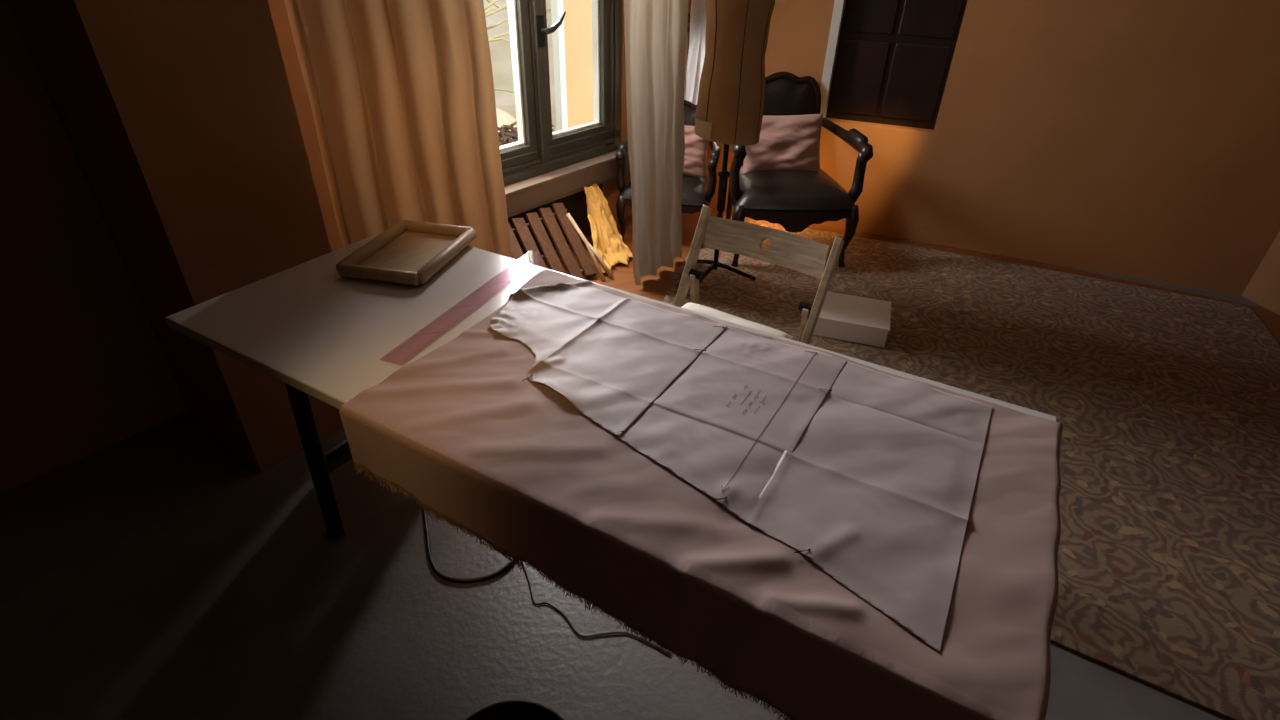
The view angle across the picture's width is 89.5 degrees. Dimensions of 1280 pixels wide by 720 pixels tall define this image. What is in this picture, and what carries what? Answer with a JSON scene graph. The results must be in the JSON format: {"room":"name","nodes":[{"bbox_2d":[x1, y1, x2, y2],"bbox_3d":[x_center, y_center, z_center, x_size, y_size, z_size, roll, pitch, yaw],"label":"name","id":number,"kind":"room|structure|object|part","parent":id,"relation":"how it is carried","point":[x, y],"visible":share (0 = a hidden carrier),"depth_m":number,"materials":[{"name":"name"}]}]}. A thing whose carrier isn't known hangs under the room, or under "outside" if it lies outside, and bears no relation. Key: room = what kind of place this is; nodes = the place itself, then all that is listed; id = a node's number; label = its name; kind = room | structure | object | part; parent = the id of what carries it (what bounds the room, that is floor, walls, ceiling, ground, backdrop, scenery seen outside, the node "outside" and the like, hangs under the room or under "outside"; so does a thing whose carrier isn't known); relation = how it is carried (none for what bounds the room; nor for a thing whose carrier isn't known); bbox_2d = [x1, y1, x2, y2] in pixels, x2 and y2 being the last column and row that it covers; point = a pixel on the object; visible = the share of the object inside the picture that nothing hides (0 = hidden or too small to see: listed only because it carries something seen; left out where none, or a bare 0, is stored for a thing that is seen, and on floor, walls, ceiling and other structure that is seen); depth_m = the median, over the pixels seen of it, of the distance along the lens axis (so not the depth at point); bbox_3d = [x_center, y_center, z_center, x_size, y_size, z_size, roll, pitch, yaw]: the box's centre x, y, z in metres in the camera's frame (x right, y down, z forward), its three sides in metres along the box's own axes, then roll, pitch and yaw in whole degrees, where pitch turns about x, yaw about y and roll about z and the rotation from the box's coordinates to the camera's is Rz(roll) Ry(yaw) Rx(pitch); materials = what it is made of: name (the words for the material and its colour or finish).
{"room":"sewing room","nodes":[
{"label":"sewing room","id":0,"kind":"room"},
{"bbox_2d":[0,0,631,493],"bbox_3d":[-1.463,-0.890,1.776,0.710,2.600,6.585,23,39,30],"label":"wall","id":1,"kind":"structure","parent":0,"point":[159,159],"depth_m":1.92,"materials":[{"name":"orange paint"}]},
{"bbox_2d":[508,183,602,262],"bbox_3d":[-0.655,-0.683,3.583,0.020,0.325,1.370,23,39,30],"label":"trim","id":2,"kind":"structure","parent":1,"relation":"attached to","point":[576,204],"depth_m":3.81,"materials":[{"name":"paint"}]},
{"bbox_2d":[500,0,621,185],"bbox_3d":[-0.491,-1.734,3.166,0.185,1.650,1.291,24,39,30],"label":"window","id":3,"kind":"structure","parent":1,"relation":"in","point":[538,150],"depth_m":3.49,"materials":[{"name":"grey paint"}]},
{"bbox_3d":[-0.426,-1.639,3.201,0.167,0.155,0.065,-20,38,-29],"label":"handle","id":4,"kind":"part","parent":3,"relation":"part of","materials":[{"name":"metal"}]},
{"bbox_2d":[504,150,629,217],"bbox_3d":[-0.471,-0.977,3.620,0.095,0.137,1.330,23,39,30],"label":"trim","id":5,"kind":"structure","parent":1,"relation":"attached to","point":[531,193],"depth_m":3.60,"materials":[{"name":"beige paint"}]},
{"bbox_2d":[583,184,631,272],"bbox_3d":[-0.169,-0.762,3.684,0.251,0.345,0.523,-7,34,-13],"label":"cloth","id":6,"kind":"object","parent":1,"relation":"hanging from","point":[608,242],"visible":0.98,"depth_m":3.70,"materials":[{"name":"fabric"}]},
{"bbox_2d":[0,207,1279,719],"bbox_3d":[0.909,1.241,1.018,6.892,0.051,7.616,23,39,30],"label":"floor","id":7,"kind":"structure","parent":0,"point":[154,573],"depth_m":1.75,"materials":[{"name":"grey paint"}]},
{"bbox_2d":[284,0,511,257],"bbox_3d":[-0.771,-0.979,2.153,0.098,2.330,0.746,23,39,29],"label":"linen curtain","id":8,"kind":"object","parent":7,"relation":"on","point":[401,93],"visible":0.59,"depth_m":2.21,"materials":[{"name":"beige fabric"}]},
{"bbox_2d":[422,505,514,582],"bbox_3d":[-0.534,0.462,2.103,0.334,0.013,0.634,-10,35,-17],"label":"power cable","id":9,"kind":"object","parent":7,"relation":"on","point":[425,519],"visible":0.53,"depth_m":1.87,"materials":[{"name":"black rubber"}]},
{"bbox_2d":[466,700,563,719],"bbox_3d":[-0.258,0.876,1.297,0.286,0.203,0.286,2,33,0],"label":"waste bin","id":10,"kind":"object","parent":7,"relation":"on","point":[509,709],"visible":1,"depth_m":1.35,"materials":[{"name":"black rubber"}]},
{"bbox_2d":[508,203,613,279],"bbox_3d":[-0.478,-0.570,3.404,0.547,0.332,0.419,-27,42,-36],"label":"deck chair","id":11,"kind":"object","parent":7,"relation":"on","point":[569,226],"visible":0.62,"depth_m":3.44,"materials":[{"name":"brown wood"}]},
{"bbox_3d":[-0.577,-0.718,3.433,0.020,0.030,0.550,23,39,30],"label":"cross rail","id":12,"kind":"part","parent":11,"relation":"part of","materials":[{"name":"brown wood"}]},
{"bbox_3d":[-0.292,-0.624,3.537,0.039,0.285,0.344,-23,40,-32],"label":"leg","id":13,"kind":"part","parent":11,"relation":"part of","materials":[{"name":"brown wood"}]},
{"bbox_3d":[-0.219,-0.551,3.538,0.203,0.165,0.035,26,40,32],"label":"leg","id":14,"kind":"part","parent":11,"relation":"part of","materials":[{"name":"brown wood"}]},
{"bbox_2d":[522,561,670,655],"bbox_3d":[-0.165,0.696,1.764,0.534,0.005,0.099,22,38,28],"label":"thread","id":15,"kind":"object","parent":7,"relation":"on","point":[547,603],"visible":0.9,"depth_m":1.72},
{"bbox_2d":[165,231,1056,538],"bbox_3d":[-0.164,0.320,1.663,1.920,0.751,0.740,19,37,25],"label":"work table","id":16,"kind":"object","parent":7,"relation":"on","point":[327,335],"visible":0.32,"depth_m":1.62,"materials":[{"name":"white laminate"}]},
{"bbox_3d":[-0.921,0.223,1.807,0.071,0.724,0.060,-16,37,-25],"label":"leg","id":17,"kind":"part","parent":16,"relation":"part of","materials":[{"name":"metal"}]},
{"bbox_2d":[336,220,476,285],"bbox_3d":[-0.676,-0.323,1.906,0.273,0.039,0.378,8,33,10],"label":"wooden tray","id":18,"kind":"object","parent":16,"relation":"on","point":[408,252],"visible":1,"depth_m":1.89,"materials":[{"name":"brown wood"}]},
{"bbox_2d":[385,253,543,361],"bbox_3d":[-0.429,-0.162,1.700,0.062,0.004,0.672,13,35,18],"label":"ruler","id":19,"kind":"object","parent":16,"relation":"on","point":[528,253],"visible":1,"depth_m":1.66,"materials":[{"name":"pink plastic"}]},
{"bbox_2d":[339,269,1062,719],"bbox_3d":[0.102,0.202,1.367,1.323,0.261,0.754,19,37,25],"label":"fabric","id":20,"kind":"object","parent":16,"relation":"on","point":[509,461],"visible":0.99,"depth_m":1.06,"materials":[{"name":"pink fabric"}]},
{"bbox_2d":[488,283,991,652],"bbox_3d":[0.086,0.065,1.346,1.152,0.026,0.651,20,37,26],"label":"sewing pattern","id":21,"kind":"object","parent":20,"relation":"on","point":[875,474],"visible":1,"depth_m":1.26,"materials":[{"name":"paper"}]},
{"bbox_2d":[615,100,720,247],"bbox_3d":[0.194,-1.152,3.972,0.598,0.741,0.617,8,33,10],"label":"armchair","id":22,"kind":"object","parent":7,"relation":"on","point":[696,193],"visible":0.3,"depth_m":3.80,"materials":[{"name":"black leather"}]},
{"bbox_3d":[-0.111,-0.857,3.915,0.070,0.294,0.055,-18,38,-28],"label":"leg","id":23,"kind":"part","parent":22,"relation":"part of","materials":[{"name":"brown wood"}]},
{"bbox_3d":[-0.105,-1.096,3.829,0.075,0.253,0.089,8,33,10],"label":"arm post","id":24,"kind":"part","parent":22,"relation":"part of","materials":[{"name":"brown wood"}]},
{"bbox_3d":[0.181,-1.084,3.951,0.528,0.100,0.504,8,33,10],"label":"seat","id":25,"kind":"part","parent":22,"relation":"part of","materials":[{"name":"black leather"}]},
{"bbox_2d":[683,125,708,178],"bbox_3d":[0.220,-1.271,3.906,0.406,0.296,0.162,7,33,9],"label":"pillow","id":26,"kind":"object","parent":22,"relation":"on","point":[696,147],"visible":0.35,"depth_m":3.85,"materials":[{"name":"pink fabric"}]},
{"bbox_3d":[0.249,-1.391,4.100,0.390,0.475,0.131,8,33,10],"label":"frame","id":27,"kind":"part","parent":22,"relation":"part of","materials":[{"name":"brown wood"}]},
{"bbox_3d":[0.376,-0.790,3.832,0.058,0.294,0.067,-18,38,-28],"label":"leg","id":28,"kind":"part","parent":22,"relation":"part of","materials":[{"name":"brown wood"}]},
{"bbox_3d":[0.404,-1.027,3.742,0.076,0.254,0.090,8,33,10],"label":"arm post","id":29,"kind":"part","parent":22,"relation":"part of","materials":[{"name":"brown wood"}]},
{"bbox_2d":[663,214,1279,719],"bbox_3d":[1.311,0.051,2.815,2.942,0.010,2.856,14,35,19],"label":"carpet","id":30,"kind":"object","parent":7,"relation":"on","point":[1166,404],"visible":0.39,"depth_m":2.58,"materials":[{"name":"brown carpet"}]},
{"bbox_2d":[695,0,774,283],"bbox_3d":[0.421,-1.162,3.130,0.410,1.640,0.370,-10,35,-17],"label":"dress form","id":31,"kind":"object","parent":30,"relation":"on","point":[731,93],"visible":1,"depth_m":2.90,"materials":[{"name":"beige fabric"}]},
{"bbox_3d":[0.357,-0.545,3.592,0.028,0.099,0.227,-15,36,-23],"label":"leg","id":32,"kind":"part","parent":31,"relation":"part of","materials":[{"name":"metal"}]},
{"bbox_3d":[0.340,-0.445,3.437,0.028,0.099,0.227,24,39,30],"label":"leg","id":33,"kind":"part","parent":31,"relation":"part of","materials":[{"name":"metal"}]},
{"bbox_3d":[0.334,-1.074,3.057,0.130,0.127,0.113,-10,35,-17],"label":"ivory panel","id":34,"kind":"part","parent":31,"relation":"part of","materials":[{"name":"fabric"}]},
{"bbox_3d":[0.517,-0.481,3.500,0.227,0.099,0.028,5,33,5],"label":"leg","id":35,"kind":"part","parent":31,"relation":"part of","materials":[{"name":"metal"}]},
{"bbox_2d":[674,206,843,344],"bbox_3d":[0.283,-0.036,2.189,0.503,0.761,0.558,21,38,28],"label":"folding chair","id":36,"kind":"object","parent":30,"relation":"on","point":[804,255],"visible":0.42,"depth_m":2.19,"materials":[{"name":"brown wood"}]},
{"bbox_3d":[0.123,-0.144,2.348,0.022,0.761,0.420,21,38,28],"label":"post","id":37,"kind":"part","parent":36,"relation":"part of","materials":[{"name":"brown wood"}]},
{"bbox_3d":[0.214,-0.103,2.478,0.020,0.544,0.131,21,38,28],"label":"leg","id":38,"kind":"part","parent":36,"relation":"part of","materials":[{"name":"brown wood"}]},
{"bbox_2d":[681,302,791,338],"bbox_3d":[0.229,-0.058,2.078,0.400,0.055,0.380,21,38,28],"label":"seat cushion","id":39,"kind":"object","parent":36,"relation":"on","point":[695,307],"visible":0.07,"depth_m":2.17,"materials":[{"name":"beige fabric"}]},
{"bbox_3d":[0.424,-0.390,2.193,0.457,0.108,0.083,22,38,28],"label":"rail","id":40,"kind":"part","parent":36,"relation":"part of","materials":[{"name":"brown wood"}]},
{"bbox_3d":[0.565,0.034,2.280,0.020,0.544,0.131,21,38,28],"label":"leg","id":41,"kind":"part","parent":36,"relation":"part of","materials":[{"name":"brown wood"}]},
{"bbox_3d":[0.520,0.011,2.125,0.022,0.761,0.420,21,38,28],"label":"post","id":42,"kind":"part","parent":36,"relation":"part of","materials":[{"name":"brown wood"}]},
{"bbox_2d":[726,71,872,266],"bbox_3d":[0.847,-1.108,3.742,0.748,0.926,0.771,0,33,-2],"label":"armchair","id":43,"kind":"object","parent":30,"relation":"on","point":[795,200],"visible":0.74,"depth_m":3.54,"materials":[{"name":"black leather"}]},
{"bbox_3d":[0.572,-1.002,4.084,0.052,0.356,0.101,0,33,-2],"label":"leg","id":44,"kind":"part","parent":43,"relation":"part of","materials":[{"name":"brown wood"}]},
{"bbox_3d":[0.541,-0.692,3.600,0.069,0.367,0.087,27,41,34],"label":"leg","id":45,"kind":"part","parent":43,"relation":"part of","materials":[{"name":"brown wood"}]},
{"bbox_3d":[0.531,-0.991,3.490,0.094,0.316,0.111,0,33,-2],"label":"arm post","id":46,"kind":"part","parent":43,"relation":"part of","materials":[{"name":"brown wood"}]},
{"bbox_3d":[0.840,-1.413,3.906,0.488,0.594,0.164,0,33,-2],"label":"frame","id":47,"kind":"part","parent":43,"relation":"part of","materials":[{"name":"brown wood"}]},
{"bbox_2d":[742,113,823,173],"bbox_3d":[0.818,-1.233,3.711,0.462,0.336,0.182,-2,33,-5],"label":"pillow","id":48,"kind":"object","parent":43,"relation":"on","point":[786,142],"visible":0.84,"depth_m":3.66,"materials":[{"name":"pink fabric"}]},
{"bbox_3d":[0.848,-1.022,3.714,0.660,0.125,0.630,0,33,-2],"label":"seat","id":49,"kind":"part","parent":43,"relation":"part of","materials":[{"name":"black leather"}]},
{"bbox_3d":[1.163,-0.692,3.626,0.084,0.367,0.072,28,41,34],"label":"leg","id":50,"kind":"part","parent":43,"relation":"part of","materials":[{"name":"brown wood"}]},
{"bbox_3d":[1.182,-0.991,3.517,0.094,0.317,0.112,0,33,-2],"label":"arm post","id":51,"kind":"part","parent":43,"relation":"part of","materials":[{"name":"brown wood"}]},
{"bbox_2d":[813,291,890,347],"bbox_3d":[1.006,-0.202,3.092,0.350,0.100,0.290,12,34,15],"label":"box","id":52,"kind":"object","parent":30,"relation":"on","point":[857,319],"visible":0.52,"depth_m":3.00,"materials":[{"name":"white cardboard"}]},
{"bbox_3d":[1.007,-0.238,3.069,0.350,0.014,0.290,12,34,15],"label":"lid","id":53,"kind":"part","parent":52,"relation":"part of","materials":[{"name":"white cardboard"}]},
{"bbox_2d":[624,0,687,285],"bbox_3d":[0.070,-1.429,2.884,0.087,2.330,0.632,23,39,29],"label":"linen curtain","id":54,"kind":"object","parent":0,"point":[655,30],"visible":1,"depth_m":3.11,"materials":[{"name":"beige fabric"}]},
{"bbox_2d":[684,0,1279,295],"bbox_3d":[1.771,-1.889,3.452,3.450,2.600,0.160,14,35,19],"label":"wall","id":55,"kind":"structure","parent":0,"point":[1140,139],"depth_m":3.47,"materials":[{"name":"paint"}]},
{"bbox_2d":[687,13,689,31],"bbox_3d":[0.470,-2.032,3.914,0.480,0.100,0.035,14,35,19],"label":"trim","id":56,"kind":"structure","parent":55,"relation":"attached to","point":[688,26],"depth_m":3.97,"materials":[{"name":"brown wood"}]},
{"bbox_2d":[684,0,705,104],"bbox_3d":[0.499,-1.982,3.865,0.443,1.250,0.067,12,34,16],"label":"curtain","id":57,"kind":"object","parent":55,"relation":"hanging from","point":[696,52],"visible":0.23,"depth_m":3.99,"materials":[{"name":"white fabric"}]},
{"bbox_2d":[820,0,967,129],"bbox_3d":[1.424,-1.814,3.654,0.680,0.960,0.142,14,35,19],"label":"window","id":58,"kind":"structure","parent":55,"relation":"in","point":[888,62],"depth_m":3.73,"materials":[{"name":"brown wood"}]},
{"bbox_2d":[1242,231,1279,314],"bbox_3d":[3.643,-0.130,0.809,0.099,2.600,4.856,-3,33,-6],"label":"wall","id":59,"kind":"structure","parent":0,"point":[1263,289],"depth_m":3.39,"materials":[{"name":"orange paint"}]},
{"label":"outside","id":60,"kind":"structure","parent":0,"visible":0},
{"bbox_2d":[483,0,556,138],"bbox_3d":[-9.152,-7.019,8.239,22.001,8.222,34.001,23,39,30],"label":"ground","id":61,"kind":"structure","parent":60,"point":[500,50],"depth_m":10.28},
{"bbox_2d":[484,0,550,92],"bbox_3d":[-1.841,-4.080,7.031,2.505,3.634,2.577,-22,40,-32],"label":"bare tree","id":62,"kind":"object","parent":61,"relation":"on","point":[494,38],"visible":0.09,"depth_m":7.34,"materials":[{"name":"brown plant"}]},
{"bbox_2d":[498,121,554,145],"bbox_3d":[-1.435,-2.281,7.093,0.772,0.658,1.227,24,39,31],"label":"brush pile","id":63,"kind":"object","parent":61,"relation":"on","point":[508,136],"visible":0.17,"depth_m":6.96,"materials":[{"name":"brown plant"}]},
{"bbox_2d":[551,0,592,130],"bbox_3d":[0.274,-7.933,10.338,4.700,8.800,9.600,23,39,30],"label":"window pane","id":64,"kind":"structure","parent":61,"relation":"on","point":[572,41],"depth_m":7.58,"materials":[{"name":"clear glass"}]}
]}

